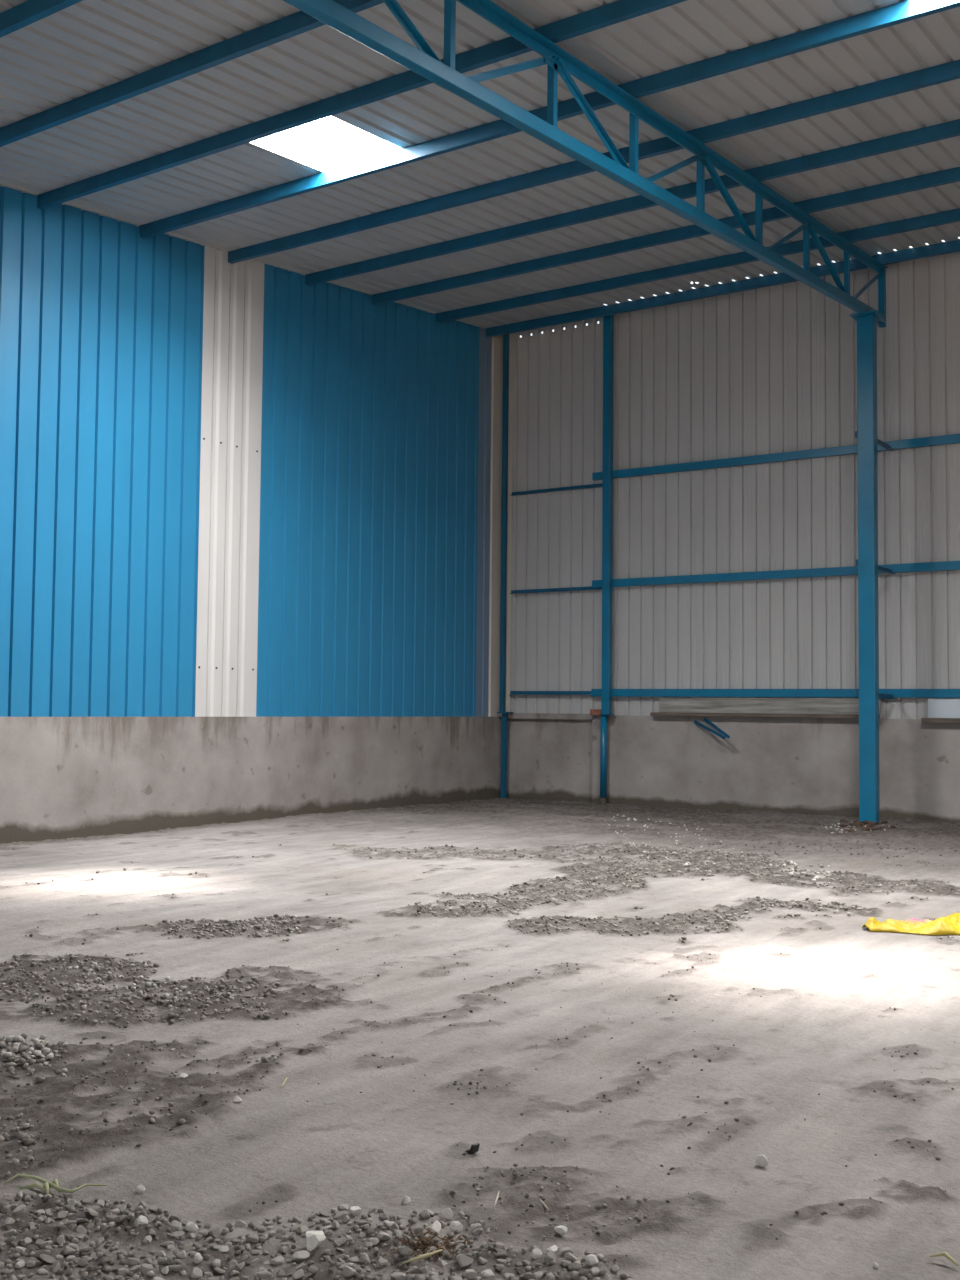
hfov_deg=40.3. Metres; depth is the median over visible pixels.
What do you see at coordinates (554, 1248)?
stone
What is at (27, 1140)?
gravel
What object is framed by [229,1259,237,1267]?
gravel stone
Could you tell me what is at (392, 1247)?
gravel stone
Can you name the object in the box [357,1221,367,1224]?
gravel stone
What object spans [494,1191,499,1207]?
twig
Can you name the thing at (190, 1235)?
gravel stone
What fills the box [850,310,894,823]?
steel column
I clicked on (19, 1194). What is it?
gravel stone
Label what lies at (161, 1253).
gravel stone
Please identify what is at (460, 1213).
gravel stone
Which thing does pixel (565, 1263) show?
gravel stone
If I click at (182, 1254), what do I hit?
gravel stone
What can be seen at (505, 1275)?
gravel stone
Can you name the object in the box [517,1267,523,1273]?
gravel stone
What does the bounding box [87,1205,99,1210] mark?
gravel stone
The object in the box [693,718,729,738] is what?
bracket
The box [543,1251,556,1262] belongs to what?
gravel stone
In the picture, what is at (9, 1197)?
gravel stone
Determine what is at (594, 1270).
gravel stone
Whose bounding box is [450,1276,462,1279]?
gravel stone
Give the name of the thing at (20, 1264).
gravel stone
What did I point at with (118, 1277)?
gravel stone
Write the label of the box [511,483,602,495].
rail
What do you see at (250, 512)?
wall
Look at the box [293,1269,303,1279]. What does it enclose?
gravel stone
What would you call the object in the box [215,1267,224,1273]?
gravel stone
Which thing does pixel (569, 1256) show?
gravel stone
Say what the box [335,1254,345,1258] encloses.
gravel stone
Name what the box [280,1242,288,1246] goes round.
gravel stone
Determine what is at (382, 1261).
gravel stone
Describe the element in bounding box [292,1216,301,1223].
gravel stone
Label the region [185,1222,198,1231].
stone
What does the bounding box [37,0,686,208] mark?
roof purlin
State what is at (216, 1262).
gravel stone
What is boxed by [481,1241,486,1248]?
gravel stone
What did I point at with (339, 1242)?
gravel stone
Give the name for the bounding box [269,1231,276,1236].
gravel stone
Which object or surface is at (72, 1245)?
gravel stone
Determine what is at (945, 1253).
straw
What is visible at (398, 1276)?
gravel stone
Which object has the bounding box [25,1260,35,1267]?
gravel stone
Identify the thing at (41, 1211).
gravel stone
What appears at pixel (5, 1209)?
gravel stone
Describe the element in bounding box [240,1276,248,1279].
gravel stone
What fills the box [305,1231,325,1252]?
stone
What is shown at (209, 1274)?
gravel stone
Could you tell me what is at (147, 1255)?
gravel stone
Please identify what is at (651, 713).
plank
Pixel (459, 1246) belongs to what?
gravel stone
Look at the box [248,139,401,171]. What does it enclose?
window
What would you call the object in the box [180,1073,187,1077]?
stone
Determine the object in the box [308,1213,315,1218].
gravel stone
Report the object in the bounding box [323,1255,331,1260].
gravel stone
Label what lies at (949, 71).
roof purlin
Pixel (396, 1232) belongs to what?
gravel stone
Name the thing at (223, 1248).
gravel stone
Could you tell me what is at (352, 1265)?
gravel stone
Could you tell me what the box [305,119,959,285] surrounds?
roof purlin
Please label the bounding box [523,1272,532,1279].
gravel stone
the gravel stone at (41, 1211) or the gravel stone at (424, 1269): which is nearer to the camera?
the gravel stone at (424, 1269)
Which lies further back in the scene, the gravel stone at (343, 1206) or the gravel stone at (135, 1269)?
the gravel stone at (343, 1206)
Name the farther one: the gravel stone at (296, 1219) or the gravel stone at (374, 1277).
the gravel stone at (296, 1219)
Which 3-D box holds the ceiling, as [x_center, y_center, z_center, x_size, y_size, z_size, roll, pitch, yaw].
[3.426,-4.511,3.196,24.300,1.947,24.250,-1,-4,34]
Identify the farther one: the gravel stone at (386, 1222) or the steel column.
the steel column
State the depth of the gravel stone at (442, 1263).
3.13 m
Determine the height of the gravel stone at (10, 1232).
0.016 m
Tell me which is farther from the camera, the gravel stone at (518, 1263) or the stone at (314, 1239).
the stone at (314, 1239)
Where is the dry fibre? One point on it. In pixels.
(420, 1240)
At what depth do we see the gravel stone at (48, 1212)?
3.39 m
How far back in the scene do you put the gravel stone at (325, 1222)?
3.38 m
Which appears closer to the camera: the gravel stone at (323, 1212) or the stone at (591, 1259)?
the stone at (591, 1259)
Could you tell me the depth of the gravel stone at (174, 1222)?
3.36 m
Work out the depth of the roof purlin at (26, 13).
8.89 m
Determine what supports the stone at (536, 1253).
on the floor
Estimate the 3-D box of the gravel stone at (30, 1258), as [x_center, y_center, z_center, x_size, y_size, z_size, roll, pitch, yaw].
[-1.074,1.495,3.145,0.029,0.020,0.033,1,-1,-33]
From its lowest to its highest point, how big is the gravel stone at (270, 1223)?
0.015 m
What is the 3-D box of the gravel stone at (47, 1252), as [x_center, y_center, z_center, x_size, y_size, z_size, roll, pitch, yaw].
[-1.057,1.488,3.168,0.033,0.019,0.032,3,-4,-41]
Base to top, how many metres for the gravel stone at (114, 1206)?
0.024 m
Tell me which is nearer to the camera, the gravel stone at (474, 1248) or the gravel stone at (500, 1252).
the gravel stone at (500, 1252)
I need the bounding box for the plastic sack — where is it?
[862,912,959,934]
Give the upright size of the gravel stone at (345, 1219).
0.020 m
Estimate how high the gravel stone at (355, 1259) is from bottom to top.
0.011 m
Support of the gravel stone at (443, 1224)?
on the floor
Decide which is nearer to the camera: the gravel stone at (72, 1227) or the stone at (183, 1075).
the gravel stone at (72, 1227)
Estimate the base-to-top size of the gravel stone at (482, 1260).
0.015 m
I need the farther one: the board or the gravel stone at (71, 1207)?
the board
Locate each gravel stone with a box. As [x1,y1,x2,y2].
[0,1194,13,1200]
[0,1205,10,1213]
[4,1217,14,1224]
[4,1229,15,1235]
[4,1236,15,1241]
[10,1204,18,1209]
[13,1205,25,1213]
[15,1246,26,1253]
[15,1261,24,1268]
[16,1191,21,1197]
[23,1237,31,1245]
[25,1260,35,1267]
[28,1257,39,1262]
[29,1222,36,1228]
[33,1194,43,1199]
[35,1239,43,1245]
[35,1250,50,1257]
[36,1209,44,1214]
[38,1268,47,1273]
[39,1254,55,1263]
[40,1241,51,1248]
[44,1217,50,1223]
[45,1209,52,1215]
[51,1262,59,1272]
[56,1211,66,1217]
[57,1235,64,1243]
[63,1246,75,1254]
[66,1220,76,1226]
[66,1255,74,1260]
[67,1200,77,1208]
[67,1224,76,1230]
[68,1205,74,1211]
[68,1243,78,1248]
[75,1218,84,1222]
[76,1225,86,1233]
[76,1234,86,1238]
[77,1258,88,1265]
[79,1246,90,1250]
[80,1197,93,1204]
[81,1256,91,1262]
[85,1207,97,1215]
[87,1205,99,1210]
[90,1252,98,1258]
[95,1199,104,1207]
[103,1254,112,1261]
[106,1215,116,1222]
[110,1205,121,1209]
[113,1215,126,1222]
[114,1275,122,1279]
[117,1268,127,1274]
[124,1257,139,1265]
[127,1212,133,1218]
[129,1265,140,1273]
[138,1200,146,1208]
[140,1264,153,1274]
[143,1257,151,1263]
[144,1235,151,1242]
[146,1254,155,1260]
[148,1206,156,1211]
[149,1228,155,1234]
[157,1251,165,1256]
[157,1257,168,1264]
[160,1241,173,1245]
[161,1266,168,1273]
[167,1245,174,1249]
[169,1231,184,1236]
[170,1216,180,1221]
[170,1220,181,1226]
[171,1259,179,1263]
[172,1265,181,1271]
[175,1250,185,1258]
[180,1245,193,1251]
[188,1233,195,1238]
[190,1267,202,1277]
[197,1229,207,1235]
[203,1236,213,1242]
[204,1222,210,1227]
[204,1272,212,1276]
[208,1228,218,1237]
[212,1259,220,1267]
[213,1245,223,1249]
[215,1239,223,1243]
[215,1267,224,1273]
[219,1245,228,1251]
[222,1228,227,1233]
[226,1223,233,1227]
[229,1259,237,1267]
[229,1276,239,1279]
[230,1238,239,1243]
[230,1270,239,1275]
[235,1220,245,1226]
[237,1262,244,1270]
[240,1255,247,1262]
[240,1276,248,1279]
[245,1243,250,1250]
[246,1235,258,1242]
[248,1221,257,1227]
[250,1258,259,1264]
[251,1249,263,1254]
[256,1271,272,1279]
[259,1237,266,1241]
[266,1221,273,1225]
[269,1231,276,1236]
[271,1256,283,1264]
[275,1233,282,1238]
[276,1269,285,1276]
[277,1228,286,1234]
[278,1246,287,1253]
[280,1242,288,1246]
[290,1225,299,1231]
[291,1251,309,1258]
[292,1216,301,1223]
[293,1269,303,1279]
[295,1263,306,1270]
[297,1225,307,1233]
[307,1221,315,1227]
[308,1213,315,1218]
[308,1265,318,1272]
[319,1210,329,1215]
[321,1226,331,1230]
[322,1219,330,1225]
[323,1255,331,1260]
[324,1230,331,1235]
[331,1222,339,1228]
[333,1237,346,1246]
[334,1211,347,1218]
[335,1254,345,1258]
[337,1257,344,1264]
[337,1262,355,1269]
[338,1204,348,1209]
[341,1216,350,1222]
[342,1265,355,1276]
[347,1256,359,1262]
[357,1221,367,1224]
[358,1252,369,1264]
[365,1242,372,1246]
[368,1207,375,1212]
[369,1238,379,1245]
[370,1274,377,1279]
[377,1231,390,1239]
[378,1257,387,1264]
[380,1274,390,1279]
[383,1220,393,1225]
[388,1246,396,1252]
[390,1223,398,1230]
[392,1272,405,1279]
[394,1230,402,1235]
[396,1219,409,1225]
[400,1246,412,1255]
[406,1266,417,1272]
[408,1217,418,1223]
[413,1227,423,1234]
[418,1265,427,1273]
[419,1210,429,1219]
[424,1246,435,1253]
[428,1275,439,1279]
[429,1271,437,1275]
[433,1235,440,1241]
[436,1260,447,1266]
[439,1220,445,1227]
[440,1250,449,1256]
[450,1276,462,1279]
[454,1243,464,1251]
[456,1254,473,1266]
[458,1211,463,1216]
[464,1269,475,1275]
[467,1272,475,1279]
[469,1216,476,1224]
[470,1223,481,1231]
[471,1245,480,1250]
[472,1228,480,1235]
[478,1257,487,1263]
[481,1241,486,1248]
[495,1242,506,1250]
[496,1249,507,1257]
[496,1259,506,1264]
[496,1264,503,1270]
[503,1273,514,1278]
[516,1261,522,1266]
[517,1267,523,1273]
[521,1260,529,1265]
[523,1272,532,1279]
[533,1271,543,1279]
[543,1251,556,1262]
[559,1271,566,1278]
[561,1260,570,1266]
[562,1247,572,1253]
[563,1253,577,1262]
[568,1261,581,1269]
[579,1269,590,1275]
[584,1249,595,1255]
[591,1267,599,1275]
[599,1266,606,1273]
[611,1265,618,1272]
[620,1272,627,1278]
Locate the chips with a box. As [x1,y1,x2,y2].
[1,815,889,1059]
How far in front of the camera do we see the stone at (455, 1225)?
3.34 m
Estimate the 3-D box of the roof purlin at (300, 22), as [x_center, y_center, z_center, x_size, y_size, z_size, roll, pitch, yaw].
[4.851,-4.506,5.038,23.920,0.125,0.060,-1,-4,34]
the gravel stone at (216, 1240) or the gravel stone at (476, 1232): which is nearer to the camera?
the gravel stone at (216, 1240)
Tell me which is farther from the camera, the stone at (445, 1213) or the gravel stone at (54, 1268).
the stone at (445, 1213)
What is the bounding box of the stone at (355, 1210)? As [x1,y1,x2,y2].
[350,1206,360,1215]
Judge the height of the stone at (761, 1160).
0.033 m
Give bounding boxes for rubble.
[838,819,895,831]
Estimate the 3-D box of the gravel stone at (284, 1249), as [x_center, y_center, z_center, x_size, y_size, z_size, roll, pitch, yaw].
[-0.482,1.503,3.223,0.029,0.018,0.026,3,-4,-42]
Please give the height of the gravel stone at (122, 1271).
0.016 m
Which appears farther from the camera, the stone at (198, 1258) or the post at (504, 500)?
the post at (504, 500)
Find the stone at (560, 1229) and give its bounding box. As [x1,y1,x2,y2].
[554,1225,566,1233]
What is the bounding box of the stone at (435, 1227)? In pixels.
[427,1220,440,1234]
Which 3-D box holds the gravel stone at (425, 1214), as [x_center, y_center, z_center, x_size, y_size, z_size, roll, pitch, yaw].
[-0.145,1.506,3.424,0.030,0.023,0.028,1,-3,1]
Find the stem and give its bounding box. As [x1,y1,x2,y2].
[4,1174,105,1194]
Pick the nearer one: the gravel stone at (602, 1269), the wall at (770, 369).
the gravel stone at (602, 1269)
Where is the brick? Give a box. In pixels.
[590,709,600,714]
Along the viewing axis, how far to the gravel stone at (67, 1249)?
3.17 m
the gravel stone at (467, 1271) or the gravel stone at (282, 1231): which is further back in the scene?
the gravel stone at (282, 1231)
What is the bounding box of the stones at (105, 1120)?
[0,839,959,1279]
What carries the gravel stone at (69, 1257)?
on the floor
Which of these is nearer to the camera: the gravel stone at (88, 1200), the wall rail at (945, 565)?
the gravel stone at (88, 1200)
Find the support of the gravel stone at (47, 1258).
on the floor
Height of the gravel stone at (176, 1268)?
0.014 m
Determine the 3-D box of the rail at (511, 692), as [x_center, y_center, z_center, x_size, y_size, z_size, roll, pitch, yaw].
[1.091,0.760,18.847,1.590,0.050,0.050,-1,-4,34]
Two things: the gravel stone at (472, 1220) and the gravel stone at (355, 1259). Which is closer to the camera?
the gravel stone at (355, 1259)
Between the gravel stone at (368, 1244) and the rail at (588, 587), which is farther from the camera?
the rail at (588, 587)
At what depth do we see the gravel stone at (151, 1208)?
3.45 m
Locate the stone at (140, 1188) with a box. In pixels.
[136,1184,145,1192]
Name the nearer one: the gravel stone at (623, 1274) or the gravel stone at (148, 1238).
the gravel stone at (623, 1274)
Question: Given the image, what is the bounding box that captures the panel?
[928,698,959,717]
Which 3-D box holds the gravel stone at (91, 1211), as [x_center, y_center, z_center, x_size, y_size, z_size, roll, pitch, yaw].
[-1.005,1.481,3.384,0.034,0.020,0.022,1,-3,-7]
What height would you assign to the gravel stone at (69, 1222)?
0.015 m
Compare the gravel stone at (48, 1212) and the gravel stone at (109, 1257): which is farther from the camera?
the gravel stone at (48, 1212)
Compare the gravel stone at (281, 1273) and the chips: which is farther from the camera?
the chips
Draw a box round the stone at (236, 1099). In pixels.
[233,1096,241,1102]
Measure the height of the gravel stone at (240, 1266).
0.016 m
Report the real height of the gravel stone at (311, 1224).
0.011 m
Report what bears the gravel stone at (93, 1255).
on the floor
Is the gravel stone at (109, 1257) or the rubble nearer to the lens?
the gravel stone at (109, 1257)
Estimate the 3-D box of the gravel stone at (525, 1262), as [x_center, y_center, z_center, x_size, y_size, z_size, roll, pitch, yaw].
[0.111,1.499,3.152,0.023,0.011,0.018,0,-3,9]
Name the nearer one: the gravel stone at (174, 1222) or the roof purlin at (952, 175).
the gravel stone at (174, 1222)
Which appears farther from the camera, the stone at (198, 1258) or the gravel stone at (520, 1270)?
the stone at (198, 1258)
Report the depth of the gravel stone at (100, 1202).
3.48 m
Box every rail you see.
[509,586,601,593]
[510,691,590,694]
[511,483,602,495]
[591,689,959,697]
[592,434,959,480]
[592,561,959,587]
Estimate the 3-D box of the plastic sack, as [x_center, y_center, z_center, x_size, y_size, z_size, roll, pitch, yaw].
[2.714,1.708,7.974,0.801,0.118,0.426,1,-3,-7]
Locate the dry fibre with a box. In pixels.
[382,1227,469,1261]
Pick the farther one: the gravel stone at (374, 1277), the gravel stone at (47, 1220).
the gravel stone at (47, 1220)
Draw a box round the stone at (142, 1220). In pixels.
[134,1215,147,1227]
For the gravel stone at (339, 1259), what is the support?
on the floor
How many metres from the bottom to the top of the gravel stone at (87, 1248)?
0.011 m
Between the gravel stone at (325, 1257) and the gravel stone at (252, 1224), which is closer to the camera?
the gravel stone at (325, 1257)
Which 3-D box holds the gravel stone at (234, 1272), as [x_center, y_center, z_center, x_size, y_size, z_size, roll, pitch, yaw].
[-0.578,1.491,3.085,0.021,0.017,0.027,3,-4,-34]
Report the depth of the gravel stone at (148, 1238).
3.25 m
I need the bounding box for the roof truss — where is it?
[283,0,887,327]
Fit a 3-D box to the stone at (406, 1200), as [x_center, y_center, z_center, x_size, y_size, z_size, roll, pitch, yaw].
[-0.200,1.516,3.539,0.023,0.025,0.027,1,-3,-11]
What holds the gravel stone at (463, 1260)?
on the floor
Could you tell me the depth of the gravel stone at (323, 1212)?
3.45 m
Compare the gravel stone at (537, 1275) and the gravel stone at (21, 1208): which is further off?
the gravel stone at (21, 1208)
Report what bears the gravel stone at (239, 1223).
on the floor
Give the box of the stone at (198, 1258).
[194,1253,202,1263]
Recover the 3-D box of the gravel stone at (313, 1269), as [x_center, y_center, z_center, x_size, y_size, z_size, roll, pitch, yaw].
[-0.391,1.478,3.068,0.024,0.018,0.017,0,-3,15]
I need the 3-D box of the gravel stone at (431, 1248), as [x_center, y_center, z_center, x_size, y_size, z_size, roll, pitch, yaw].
[-0.122,1.500,3.210,0.034,0.017,0.024,2,-3,-27]
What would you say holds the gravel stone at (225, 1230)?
on the floor
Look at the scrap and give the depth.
3.92 m
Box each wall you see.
[0,185,512,843]
[507,252,959,822]
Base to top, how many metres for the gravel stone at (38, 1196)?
0.023 m
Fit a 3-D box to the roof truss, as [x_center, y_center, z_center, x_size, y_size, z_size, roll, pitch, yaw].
[0.458,-3.984,9.502,0.150,1.965,16.164,-1,-4,34]
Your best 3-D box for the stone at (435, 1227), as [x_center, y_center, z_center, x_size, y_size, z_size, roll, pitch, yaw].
[-0.117,1.498,3.329,0.044,0.034,0.045,-2,-3,39]
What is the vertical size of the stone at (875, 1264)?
0.012 m
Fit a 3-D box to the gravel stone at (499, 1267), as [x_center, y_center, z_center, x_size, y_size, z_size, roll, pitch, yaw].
[0.046,1.479,3.084,0.017,0.011,0.021,3,-4,-34]
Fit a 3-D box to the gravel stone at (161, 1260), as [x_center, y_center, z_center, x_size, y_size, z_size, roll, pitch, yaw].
[-0.758,1.495,3.147,0.030,0.025,0.034,0,-3,10]
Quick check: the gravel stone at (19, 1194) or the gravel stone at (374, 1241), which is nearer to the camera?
the gravel stone at (374, 1241)
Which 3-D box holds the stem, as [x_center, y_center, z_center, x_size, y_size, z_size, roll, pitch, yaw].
[-1.172,1.490,3.567,0.282,0.034,0.096,0,-3,7]
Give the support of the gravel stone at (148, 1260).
on the floor
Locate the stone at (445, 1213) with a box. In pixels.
[439,1208,452,1219]
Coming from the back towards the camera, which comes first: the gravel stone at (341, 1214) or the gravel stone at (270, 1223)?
the gravel stone at (341, 1214)
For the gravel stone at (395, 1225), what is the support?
on the floor
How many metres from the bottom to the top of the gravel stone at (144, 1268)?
0.022 m
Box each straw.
[402,1248,444,1263]
[930,1251,958,1265]
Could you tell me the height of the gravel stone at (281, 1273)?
0.022 m
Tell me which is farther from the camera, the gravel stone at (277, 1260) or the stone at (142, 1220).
the stone at (142, 1220)
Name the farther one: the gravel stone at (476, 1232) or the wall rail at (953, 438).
the wall rail at (953, 438)
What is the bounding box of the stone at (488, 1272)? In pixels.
[481,1269,493,1276]
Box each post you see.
[497,334,512,797]
[599,315,614,804]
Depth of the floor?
5.24 m
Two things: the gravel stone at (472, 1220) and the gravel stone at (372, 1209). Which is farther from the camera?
the gravel stone at (372, 1209)
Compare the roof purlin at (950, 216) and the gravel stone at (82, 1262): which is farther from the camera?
the roof purlin at (950, 216)
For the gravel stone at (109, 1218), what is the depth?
3.38 m
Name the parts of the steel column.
cap plate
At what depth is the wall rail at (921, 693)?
16.97 m
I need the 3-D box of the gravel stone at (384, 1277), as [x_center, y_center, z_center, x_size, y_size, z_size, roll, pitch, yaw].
[-0.220,1.496,3.049,0.026,0.024,0.033,1,-3,-4]
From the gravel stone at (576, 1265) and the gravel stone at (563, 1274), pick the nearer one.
the gravel stone at (563, 1274)
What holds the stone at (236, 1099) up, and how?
on the floor
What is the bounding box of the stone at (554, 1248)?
[546,1245,557,1252]
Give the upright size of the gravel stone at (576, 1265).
0.022 m
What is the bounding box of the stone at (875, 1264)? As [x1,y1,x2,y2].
[873,1262,878,1268]
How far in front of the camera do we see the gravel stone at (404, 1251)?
3.15 m
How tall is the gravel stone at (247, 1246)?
0.013 m
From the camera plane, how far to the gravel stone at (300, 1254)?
3.16 m
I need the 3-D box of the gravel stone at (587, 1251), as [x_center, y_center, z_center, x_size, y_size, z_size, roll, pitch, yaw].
[0.267,1.481,3.158,0.028,0.015,0.017,1,-3,-11]
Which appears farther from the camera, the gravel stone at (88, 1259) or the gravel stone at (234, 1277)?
the gravel stone at (88, 1259)
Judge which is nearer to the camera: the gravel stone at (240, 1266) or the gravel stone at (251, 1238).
the gravel stone at (240, 1266)
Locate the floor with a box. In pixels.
[0,797,959,1279]
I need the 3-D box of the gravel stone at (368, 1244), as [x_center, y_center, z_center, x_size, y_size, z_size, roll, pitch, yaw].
[-0.273,1.491,3.223,0.017,0.010,0.021,-1,-3,27]
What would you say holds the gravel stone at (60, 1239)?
on the floor
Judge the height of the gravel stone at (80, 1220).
0.015 m
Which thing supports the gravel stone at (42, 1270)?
on the floor
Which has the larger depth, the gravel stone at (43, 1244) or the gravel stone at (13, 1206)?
the gravel stone at (13, 1206)
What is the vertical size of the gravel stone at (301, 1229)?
0.020 m
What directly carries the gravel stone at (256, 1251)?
on the floor
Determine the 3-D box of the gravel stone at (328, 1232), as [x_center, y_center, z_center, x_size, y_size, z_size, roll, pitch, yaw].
[-0.387,1.500,3.304,0.021,0.016,0.024,-2,-4,42]
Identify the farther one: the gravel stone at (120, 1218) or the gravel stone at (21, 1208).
the gravel stone at (21, 1208)
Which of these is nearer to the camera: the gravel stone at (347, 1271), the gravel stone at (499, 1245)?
the gravel stone at (347, 1271)
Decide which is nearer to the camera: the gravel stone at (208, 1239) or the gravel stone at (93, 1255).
the gravel stone at (93, 1255)
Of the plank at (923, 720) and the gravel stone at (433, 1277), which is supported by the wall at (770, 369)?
the plank at (923, 720)
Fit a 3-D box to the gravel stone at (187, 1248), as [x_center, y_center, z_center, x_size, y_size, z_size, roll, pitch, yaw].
[-0.722,1.501,3.223,0.034,0.018,0.019,2,-3,-19]
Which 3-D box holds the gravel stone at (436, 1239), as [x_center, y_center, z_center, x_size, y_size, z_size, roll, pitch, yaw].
[-0.106,1.498,3.269,0.020,0.015,0.030,0,-3,2]
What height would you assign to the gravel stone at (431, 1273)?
0.016 m
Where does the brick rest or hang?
on the wall at (770, 369)
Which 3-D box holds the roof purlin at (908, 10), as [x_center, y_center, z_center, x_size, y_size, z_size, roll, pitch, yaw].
[6.290,-4.585,7.151,23.920,0.125,0.060,-1,-4,34]
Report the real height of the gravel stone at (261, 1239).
0.014 m
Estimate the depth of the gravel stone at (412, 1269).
3.11 m
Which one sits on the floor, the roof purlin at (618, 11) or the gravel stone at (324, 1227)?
the gravel stone at (324, 1227)
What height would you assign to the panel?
0.237 m
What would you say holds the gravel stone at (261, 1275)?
on the floor
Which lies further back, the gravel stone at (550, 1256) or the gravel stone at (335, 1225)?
the gravel stone at (335, 1225)
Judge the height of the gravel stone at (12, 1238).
0.019 m
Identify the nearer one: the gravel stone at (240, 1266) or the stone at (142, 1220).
the gravel stone at (240, 1266)
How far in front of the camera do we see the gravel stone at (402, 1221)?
3.37 m
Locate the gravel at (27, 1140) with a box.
[0,844,959,1279]
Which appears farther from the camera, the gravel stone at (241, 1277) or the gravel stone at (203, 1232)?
the gravel stone at (203, 1232)
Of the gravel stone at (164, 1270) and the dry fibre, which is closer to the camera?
the gravel stone at (164, 1270)
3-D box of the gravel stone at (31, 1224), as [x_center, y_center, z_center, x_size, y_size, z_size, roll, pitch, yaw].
[-1.131,1.479,3.306,0.023,0.018,0.030,3,-4,-43]
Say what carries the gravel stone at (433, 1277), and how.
on the floor
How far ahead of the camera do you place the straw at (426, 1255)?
3.14 m
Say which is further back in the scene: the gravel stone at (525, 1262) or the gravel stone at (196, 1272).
the gravel stone at (525, 1262)
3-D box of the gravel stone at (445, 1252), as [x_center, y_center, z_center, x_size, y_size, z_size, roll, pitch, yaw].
[-0.085,1.498,3.188,0.027,0.017,0.015,-2,-4,43]
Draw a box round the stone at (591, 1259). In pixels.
[585,1254,597,1265]
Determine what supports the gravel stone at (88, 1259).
on the floor
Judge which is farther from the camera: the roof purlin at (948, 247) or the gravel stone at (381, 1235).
the roof purlin at (948, 247)
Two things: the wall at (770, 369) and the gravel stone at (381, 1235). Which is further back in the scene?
the wall at (770, 369)
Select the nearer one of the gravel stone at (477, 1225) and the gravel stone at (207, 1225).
the gravel stone at (477, 1225)
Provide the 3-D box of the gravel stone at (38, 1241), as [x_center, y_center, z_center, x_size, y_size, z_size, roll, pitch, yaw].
[-1.089,1.494,3.234,0.024,0.018,0.020,1,-3,-9]
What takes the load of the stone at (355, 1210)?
on the floor
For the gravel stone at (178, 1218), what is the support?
on the floor
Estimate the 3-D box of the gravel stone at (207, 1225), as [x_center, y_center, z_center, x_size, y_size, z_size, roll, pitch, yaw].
[-0.700,1.508,3.367,0.017,0.012,0.021,0,-3,12]
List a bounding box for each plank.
[650,712,879,718]
[921,718,959,723]
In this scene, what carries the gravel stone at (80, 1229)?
on the floor
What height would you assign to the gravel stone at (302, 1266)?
0.020 m
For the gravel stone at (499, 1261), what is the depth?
3.13 m
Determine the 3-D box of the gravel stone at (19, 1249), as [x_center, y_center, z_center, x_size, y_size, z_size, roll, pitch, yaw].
[-1.113,1.477,3.167,0.026,0.013,0.016,0,-3,15]
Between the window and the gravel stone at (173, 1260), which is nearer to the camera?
the gravel stone at (173, 1260)
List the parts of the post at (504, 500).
post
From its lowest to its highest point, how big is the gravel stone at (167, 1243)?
0.015 m
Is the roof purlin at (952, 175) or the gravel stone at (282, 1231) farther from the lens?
the roof purlin at (952, 175)
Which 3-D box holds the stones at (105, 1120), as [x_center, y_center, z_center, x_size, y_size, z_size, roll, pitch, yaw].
[1.136,1.749,8.051,9.878,0.085,9.627,1,-3,-10]
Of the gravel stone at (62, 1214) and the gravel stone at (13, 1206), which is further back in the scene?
the gravel stone at (13, 1206)
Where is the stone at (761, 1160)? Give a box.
[756,1155,767,1166]
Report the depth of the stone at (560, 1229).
3.30 m
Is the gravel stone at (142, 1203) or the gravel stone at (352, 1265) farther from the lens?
the gravel stone at (142, 1203)
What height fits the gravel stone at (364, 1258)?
0.023 m
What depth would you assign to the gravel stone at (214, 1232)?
3.30 m
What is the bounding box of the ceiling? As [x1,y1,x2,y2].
[0,0,959,328]
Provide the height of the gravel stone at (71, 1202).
0.020 m
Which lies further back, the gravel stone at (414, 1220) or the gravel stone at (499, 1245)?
the gravel stone at (414, 1220)
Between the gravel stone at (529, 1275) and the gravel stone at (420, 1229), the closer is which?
the gravel stone at (529, 1275)
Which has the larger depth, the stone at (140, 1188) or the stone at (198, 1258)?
the stone at (140, 1188)
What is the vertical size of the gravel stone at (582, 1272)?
0.019 m
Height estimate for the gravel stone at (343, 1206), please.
0.017 m
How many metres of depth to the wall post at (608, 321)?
18.34 m
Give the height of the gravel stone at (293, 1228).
0.018 m
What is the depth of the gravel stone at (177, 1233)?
3.30 m
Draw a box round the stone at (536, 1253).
[531,1248,541,1258]
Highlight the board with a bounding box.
[659,698,880,714]
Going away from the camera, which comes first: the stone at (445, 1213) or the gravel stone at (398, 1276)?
the gravel stone at (398, 1276)
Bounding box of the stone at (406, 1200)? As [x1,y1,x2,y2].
[402,1195,410,1204]
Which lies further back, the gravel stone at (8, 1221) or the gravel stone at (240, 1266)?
the gravel stone at (8, 1221)
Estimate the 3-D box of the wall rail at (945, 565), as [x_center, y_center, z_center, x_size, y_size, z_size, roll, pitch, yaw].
[7.552,-0.946,14.530,14.400,0.105,0.060,-1,-4,34]
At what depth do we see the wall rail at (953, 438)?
17.11 m
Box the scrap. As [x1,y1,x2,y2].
[465,1143,479,1153]
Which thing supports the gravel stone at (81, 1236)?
on the floor
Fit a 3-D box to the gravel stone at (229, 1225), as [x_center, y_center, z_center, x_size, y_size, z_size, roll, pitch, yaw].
[-0.645,1.512,3.375,0.020,0.014,0.026,1,-3,-12]
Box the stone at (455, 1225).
[449,1221,462,1232]

